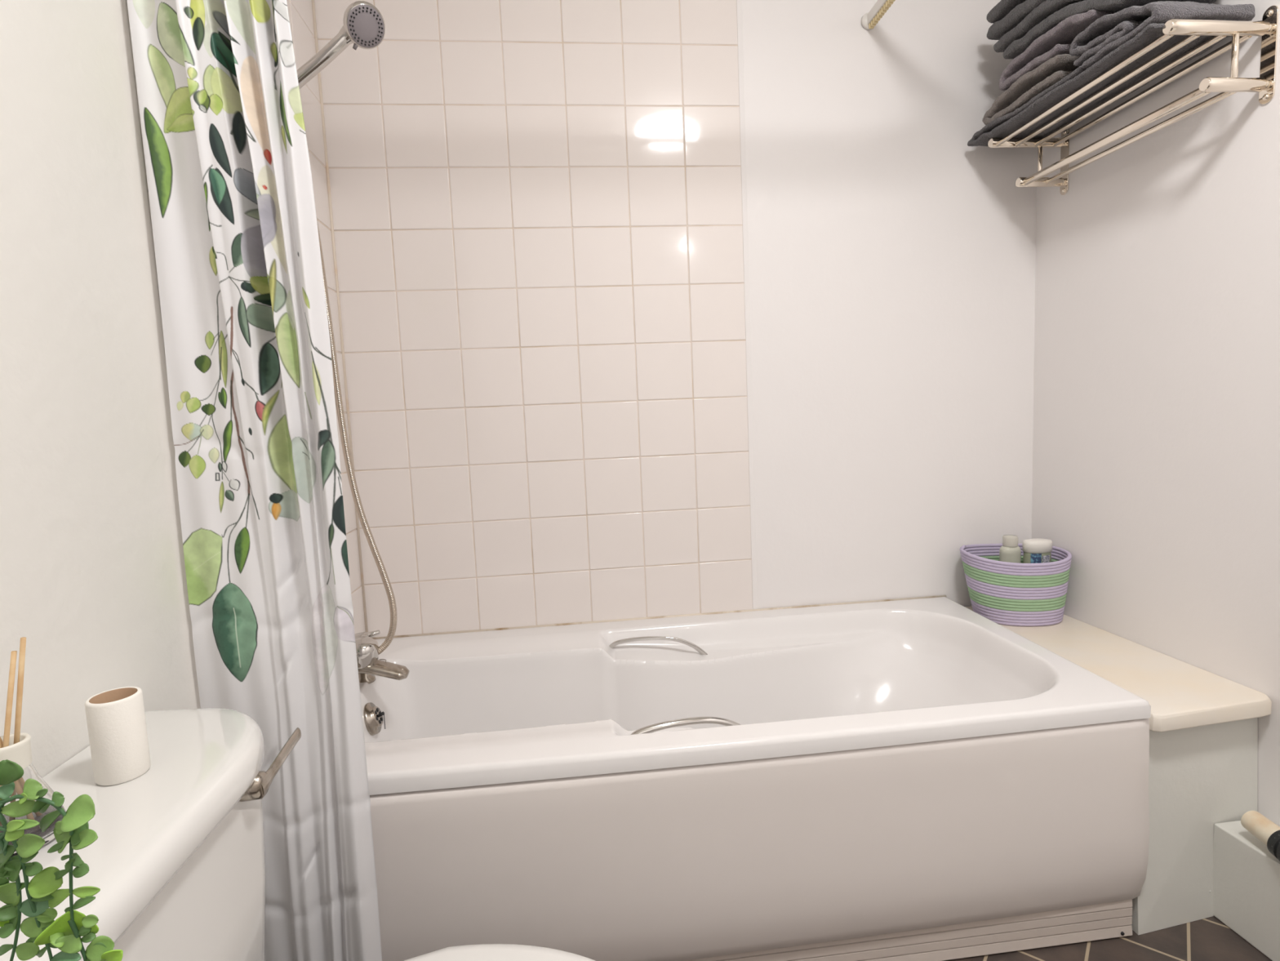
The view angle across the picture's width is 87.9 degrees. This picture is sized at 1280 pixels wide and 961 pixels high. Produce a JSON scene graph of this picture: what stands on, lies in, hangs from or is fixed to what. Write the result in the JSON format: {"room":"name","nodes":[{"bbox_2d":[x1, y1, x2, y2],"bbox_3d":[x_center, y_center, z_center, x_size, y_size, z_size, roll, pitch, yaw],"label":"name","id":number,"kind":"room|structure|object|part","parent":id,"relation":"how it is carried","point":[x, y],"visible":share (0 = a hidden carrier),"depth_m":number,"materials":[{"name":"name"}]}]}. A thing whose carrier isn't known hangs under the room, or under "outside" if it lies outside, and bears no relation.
{"room":"bathroom","nodes":[
{"label":"bathroom","id":0,"kind":"room"},
{"bbox_2d":[0,762,66,857],"bbox_3d":[-0.542,0.269,0.573,0.067,0.090,0.067,-3,6,-6],"label":"glass bottle","id":1,"kind":"object","parent":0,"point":[29,771],"depth_m":0.57,"materials":[{"name":"white"}]},
{"bbox_2d":[0,0,200,777],"bbox_3d":[-0.667,-0.186,0.411,0.100,2.460,2.550,-3,6,-6],"label":"wall","id":2,"kind":"structure","parent":0,"point":[93,574],"depth_m":0.77,"materials":[{"name":"white paint"}]},
{"bbox_2d":[126,0,365,633],"bbox_3d":[-0.721,-0.493,1.282,0.004,1.908,0.750,-3,6,-6],"label":"tiled wall","id":3,"kind":"structure","parent":2,"relation":"attached to","point":[300,11],"depth_m":1.60,"materials":[{"name":"white tile"}]},
{"bbox_2d":[311,0,368,631],"bbox_3d":[-0.757,-0.526,1.651,0.008,1.898,0.008,-3,6,-6],"label":"trim","id":4,"kind":"structure","parent":3,"relation":"attached to","point":[313,1],"depth_m":1.65,"materials":[{"name":"white plastic"}]},
{"bbox_3d":[-0.696,-0.465,1.321,0.050,0.701,0.034,-3,6,-6],"label":"shower riser","id":5,"kind":"object","parent":3,"relation":"attached to","visible":0},
{"bbox_2d":[296,0,385,88],"bbox_3d":[-0.608,-0.821,1.277,0.231,0.174,0.068,-3,6,-6],"label":"shower","id":6,"kind":"object","parent":5,"relation":"attached to","point":[364,25],"visible":0.94,"depth_m":1.28,"materials":[{"name":"silver metal"}]},
{"bbox_3d":[-0.553,-0.844,1.290,0.012,0.013,0.008,-1,6,16],"label":"mode lever","id":7,"kind":"part","parent":6,"relation":"part of","materials":[{"name":"grey plastic"}]},
{"bbox_2d":[742,0,1037,608],"bbox_3d":[0.174,-0.360,1.823,2.078,2.460,0.100,-3,6,-6],"label":"wall","id":8,"kind":"structure","parent":0,"point":[892,257],"depth_m":1.82,"materials":[{"name":"white paint"}]},
{"bbox_2d":[314,0,752,637],"bbox_3d":[-0.245,-0.555,1.707,1.050,1.908,0.005,-3,6,-6],"label":"tiled wall","id":9,"kind":"structure","parent":8,"relation":"attached to","point":[536,205],"depth_m":1.72,"materials":[{"name":"white tile"}]},
{"bbox_2d":[372,595,946,639],"bbox_3d":[0.081,0.376,1.827,1.608,0.008,0.008,-3,6,-6],"label":"trim","id":10,"kind":"structure","parent":9,"relation":"attached to","point":[937,596],"depth_m":1.82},
{"bbox_2d":[736,0,757,608],"bbox_3d":[0.282,-0.586,1.762,0.014,1.902,0.003,-3,6,-6],"label":"trim","id":11,"kind":"structure","parent":8,"relation":"attached to","point":[740,29],"depth_m":1.77,"materials":[{"name":"white paint"}]},
{"bbox_2d":[861,0,895,29],"bbox_3d":[0.119,-1.111,1.047,1.612,0.043,0.626,-6,7,-34],"label":"rail","id":12,"kind":"object","parent":8,"relation":"attached to","point":[869,20],"visible":1,"depth_m":1.69,"materials":[{"name":"white metal"}]},
{"bbox_2d":[126,0,382,960],"bbox_3d":[-0.548,-0.102,0.942,0.224,1.870,0.062,-3,6,-6],"label":"shower curtain","id":13,"kind":"object","parent":12,"relation":"hanging from","point":[244,313],"visible":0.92,"depth_m":0.94,"materials":[{"name":"fabric"}]},
{"bbox_3d":[-0.050,-1.131,1.289,1.398,0.026,0.764,-3,6,-6],"label":"rail","id":14,"kind":"part","parent":12,"relation":"part of","materials":[{"name":"gold"}]},
{"bbox_2d":[943,915,1272,960],"bbox_3d":[0.362,0.980,0.681,2.078,0.062,2.650,-3,6,-6],"label":"floor","id":15,"kind":"structure","parent":0,"point":[1207,939],"depth_m":1.23,"materials":[{"name":"tile"}]},
{"bbox_2d":[0,707,595,960],"bbox_3d":[-0.274,0.637,0.655,0.641,0.679,0.528,-3,6,-6],"label":"toilet","id":16,"kind":"object","parent":15,"relation":"on","point":[176,860],"visible":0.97,"depth_m":0.66,"materials":[{"name":"white ceramic"}]},
{"bbox_2d":[0,636,66,857],"bbox_3d":[-0.544,0.222,0.568,0.067,0.183,0.067,-3,6,-6],"label":"reed diffuser","id":17,"kind":"object","parent":16,"relation":"on","point":[15,747],"visible":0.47,"depth_m":0.56,"materials":[{"name":"white ceramic"}]},
{"bbox_2d":[0,759,123,960],"bbox_3d":[-0.447,0.246,0.404,0.257,0.160,0.096,-3,6,-6],"label":"trailing plant","id":18,"kind":"object","parent":16,"relation":"on","point":[64,933],"visible":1,"depth_m":0.40,"materials":[{"name":"green plant"}]},
{"bbox_3d":[-0.448,0.253,0.395,0.155,0.097,0.007,-2,6,0],"label":"stem","id":19,"kind":"part","parent":18,"relation":"part of","materials":[{"name":"green"}]},
{"bbox_3d":[-0.442,0.248,0.397,0.167,0.111,0.018,-3,6,-6],"label":"stem","id":20,"kind":"part","parent":18,"relation":"part of","materials":[{"name":"green"}]},
{"bbox_3d":[-0.432,0.230,0.394,0.188,0.092,0.008,-3,6,-1],"label":"stem","id":21,"kind":"part","parent":18,"relation":"part of","materials":[{"name":"green"}]},
{"bbox_3d":[-0.342,0.283,0.404,0.008,0.036,0.003,-3,6,-6],"label":"stem","id":22,"kind":"part","parent":18,"relation":"part of","materials":[{"name":"green"}]},
{"bbox_2d":[84,686,151,786],"bbox_3d":[-0.535,0.261,0.681,0.046,0.085,0.046,-3,6,-6],"label":"tumbler","id":23,"kind":"object","parent":16,"relation":"on","point":[116,721],"visible":1,"depth_m":0.67,"materials":[{"name":"white ceramic"}]},
{"bbox_3d":[-0.509,0.332,0.602,0.196,0.043,0.528,-3,6,-6],"label":"cistern lid","id":24,"kind":"part","parent":16,"relation":"part of","materials":[{"name":"white ceramic"}]},
{"bbox_3d":[-0.441,0.336,0.789,0.036,0.038,0.115,-3,6,-6],"label":"flush lever","id":25,"kind":"part","parent":16,"relation":"part of","materials":[{"name":"silver metal"}]},
{"bbox_3d":[-0.186,0.602,0.663,0.460,0.020,0.358,-3,6,-6],"label":"lid","id":26,"kind":"part","parent":16,"relation":"part of","materials":[{"name":"white ceramic"}]},
{"bbox_2d":[359,596,1151,960],"bbox_3d":[0.130,0.642,1.494,1.614,0.470,0.727,-3,6,-6],"label":"bathtub","id":27,"kind":"object","parent":15,"relation":"on","point":[918,779],"visible":0.91,"depth_m":1.18,"materials":[{"name":"white ceramic"}]},
{"bbox_3d":[-0.549,0.510,1.412,0.015,0.037,0.008,-3,6,-6],"label":"plug chain","id":28,"kind":"part","parent":27,"relation":"part of","materials":[{"name":"silver metal"}]},
{"bbox_2d":[355,629,409,683],"bbox_3d":[-0.564,0.391,1.400,0.144,0.120,0.212,-3,6,-6],"label":"mixer tap","id":29,"kind":"object","parent":27,"relation":"on","point":[369,665],"visible":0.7,"depth_m":1.39,"materials":[{"name":"silver metal"}]},
{"bbox_2d":[316,220,397,654],"bbox_3d":[-0.619,-0.185,1.351,0.169,1.126,0.033,-2,6,1],"label":"shower hose","id":30,"kind":"object","parent":29,"relation":"attached to","point":[339,402],"visible":0.61,"depth_m":1.36,"materials":[{"name":"silver metal"}]},
{"bbox_3d":[-0.610,0.358,1.478,0.062,0.047,0.042,-3,6,-6],"label":"handle","id":31,"kind":"part","parent":29,"relation":"part of","materials":[{"name":"silver metal"}]},
{"bbox_3d":[0.045,0.430,1.712,0.262,0.066,0.027,-2,6,2],"label":"grab handle","id":32,"kind":"part","parent":27,"relation":"part of","materials":[{"name":"silver metal"}]},
{"bbox_3d":[0.098,0.472,1.224,0.262,0.066,0.027,-4,6,-14],"label":"grab handle","id":33,"kind":"part","parent":27,"relation":"part of","materials":[{"name":"silver metal"}]},
{"bbox_2d":[359,596,1151,795],"bbox_3d":[0.129,0.613,1.494,1.614,0.411,0.720,-3,6,-6],"label":"basin","id":34,"kind":"object","parent":27,"relation":"in","point":[930,695],"depth_m":1.47,"materials":[{"name":"white ceramic"}]},
{"bbox_3d":[0.153,0.650,1.157,1.589,0.374,0.052,-3,6,-6],"label":"panel","id":35,"kind":"part","parent":27,"relation":"part of","materials":[{"name":"white plastic"}]},
{"bbox_2d":[965,605,1271,934],"bbox_3d":[1.047,0.610,1.600,0.290,0.436,0.700,-3,6,-6],"label":"ledge","id":36,"kind":"object","parent":15,"relation":"on","point":[1203,759],"visible":0.71,"depth_m":1.29,"materials":[{"name":"paint"}]},
{"bbox_2d":[959,543,1071,626],"bbox_3d":[1.015,0.275,1.802,0.266,0.191,0.212,-3,6,-6],"label":"rope basket","id":37,"kind":"object","parent":36,"relation":"on","point":[1003,593],"visible":0.97,"depth_m":1.72,"materials":[{"name":"purple fabric"}]},
{"bbox_2d":[999,534,1021,563],"bbox_3d":[1.005,0.256,1.804,0.057,0.217,0.040,-3,6,-6],"label":"shampoo bottle","id":38,"kind":"object","parent":37,"relation":"in","point":[1010,551],"visible":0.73,"depth_m":1.78,"materials":[{"name":"beige plastic"}]},
{"bbox_2d":[1022,537,1052,563],"bbox_3d":[1.078,0.260,1.803,0.079,0.202,0.051,-3,6,-6],"label":"bottle","id":39,"kind":"object","parent":37,"relation":"in","point":[1036,550],"visible":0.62,"depth_m":1.78,"materials":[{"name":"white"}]},
{"bbox_2d":[1022,551,1051,563],"bbox_3d":[1.079,0.276,1.805,0.075,0.170,0.046,-3,6,-6],"label":"label","id":40,"kind":"object","parent":39,"relation":"on","point":[1028,557],"depth_m":1.78,"materials":[{"name":"white"}]},
{"bbox_3d":[1.079,0.655,1.299,0.295,0.402,0.049,-4,6,-12],"label":"ledge panel","id":41,"kind":"part","parent":36,"relation":"part of","materials":[{"name":"white paint"}]},
{"bbox_2d":[1031,0,1279,826],"bbox_3d":[1.297,-0.290,0.613,0.100,2.460,2.550,-3,6,-6],"label":"wall","id":42,"kind":"structure","parent":0,"point":[1156,435],"depth_m":1.45,"materials":[{"name":"white paint"}]},
{"bbox_2d":[987,5,1278,195],"bbox_3d":[1.028,-0.800,1.462,0.207,0.169,0.534,-3,6,-6],"label":"towel rack","id":43,"kind":"object","parent":42,"relation":"attached to","point":[1240,31],"visible":0.99,"depth_m":1.32,"materials":[{"name":"silver metal"}]},
{"bbox_3d":[0.993,-0.869,1.708,0.194,0.024,0.024,-3,6,-6],"label":"arm","id":44,"kind":"part","parent":43,"relation":"part of","materials":[{"name":"silver metal"}]},
{"bbox_3d":[1.035,-0.773,1.721,0.117,0.024,0.024,-3,6,-6],"label":"arm","id":45,"kind":"part","parent":43,"relation":"part of","materials":[{"name":"silver metal"}]},
{"bbox_3d":[1.102,-0.829,1.723,0.003,0.169,0.027,-3,6,-6],"label":"wall plate","id":46,"kind":"part","parent":43,"relation":"part of","materials":[{"name":"silver metal"}]},
{"bbox_2d":[967,22,1227,146],"bbox_3d":[0.991,-0.871,1.499,0.182,0.046,0.570,-3,6,-6],"label":"bath towel","id":47,"kind":"object","parent":43,"relation":"on","point":[1001,126],"visible":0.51,"depth_m":1.42,"materials":[{"name":"grey fabric"}]},
{"bbox_2d":[982,53,1079,124],"bbox_3d":[0.986,-0.924,1.588,0.185,0.071,0.274,-3,6,-6],"label":"hand towel","id":48,"kind":"object","parent":47,"relation":"on","point":[1033,82],"visible":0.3,"depth_m":1.54,"materials":[{"name":"grey fabric"}]},
{"bbox_2d":[999,9,1116,90],"bbox_3d":[0.998,-0.981,1.511,0.190,0.070,0.303,-3,6,-6],"label":"hand towel","id":49,"kind":"object","parent":48,"relation":"on","point":[1058,40],"visible":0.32,"depth_m":1.49,"materials":[{"name":"grey fabric"}]},
{"bbox_2d":[1069,0,1255,69],"bbox_3d":[1.021,-0.887,1.314,0.205,0.087,0.219,-3,6,-6],"label":"hand towel","id":50,"kind":"object","parent":47,"relation":"on","point":[1108,33],"visible":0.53,"depth_m":1.26,"materials":[{"name":"grey fabric"}]},
{"bbox_2d":[993,0,1216,58],"bbox_3d":[1.005,-1.014,1.469,0.192,0.145,0.433,-3,6,-6],"label":"hand towel","id":51,"kind":"object","parent":50,"relation":"on","point":[1043,18],"visible":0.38,"depth_m":1.48,"materials":[{"name":"grey fabric"}]},
{"bbox_2d":[986,0,1045,39],"bbox_3d":[0.998,-1.087,1.474,0.198,0.173,0.453,-3,6,-6],"label":"hand towel","id":52,"kind":"object","parent":51,"relation":"on","point":[1006,15],"visible":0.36,"depth_m":1.61,"materials":[{"name":"grey fabric"}]},
{"bbox_3d":[1.047,-0.822,1.206,0.194,0.024,0.024,-3,6,-6],"label":"arm","id":53,"kind":"part","parent":43,"relation":"part of","materials":[{"name":"silver metal"}]},
{"bbox_3d":[1.089,-0.727,1.219,0.117,0.024,0.024,-3,6,-6],"label":"arm","id":54,"kind":"part","parent":43,"relation":"part of","materials":[{"name":"silver metal"}]},
{"bbox_3d":[1.157,-0.782,1.221,0.003,0.169,0.027,-3,6,-6],"label":"wall plate","id":55,"kind":"part","parent":43,"relation":"part of","materials":[{"name":"silver metal"}]},
{"bbox_2d":[1213,820,1279,960],"bbox_3d":[1.270,0.839,0.427,0.110,0.188,1.776,-3,6,-6],"label":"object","id":56,"kind":"structure","parent":42,"relation":"attached to","point":[1246,874],"depth_m":1.23,"materials":[{"name":"white paint"}]},
{"bbox_2d":[1240,810,1279,861],"bbox_3d":[1.141,0.651,1.125,0.058,0.059,0.237,-2,6,2],"label":"pipe","id":57,"kind":"object","parent":56,"relation":"on","point":[1264,829],"visible":1,"depth_m":1.20,"materials":[{"name":"white plastic"}]}
]}

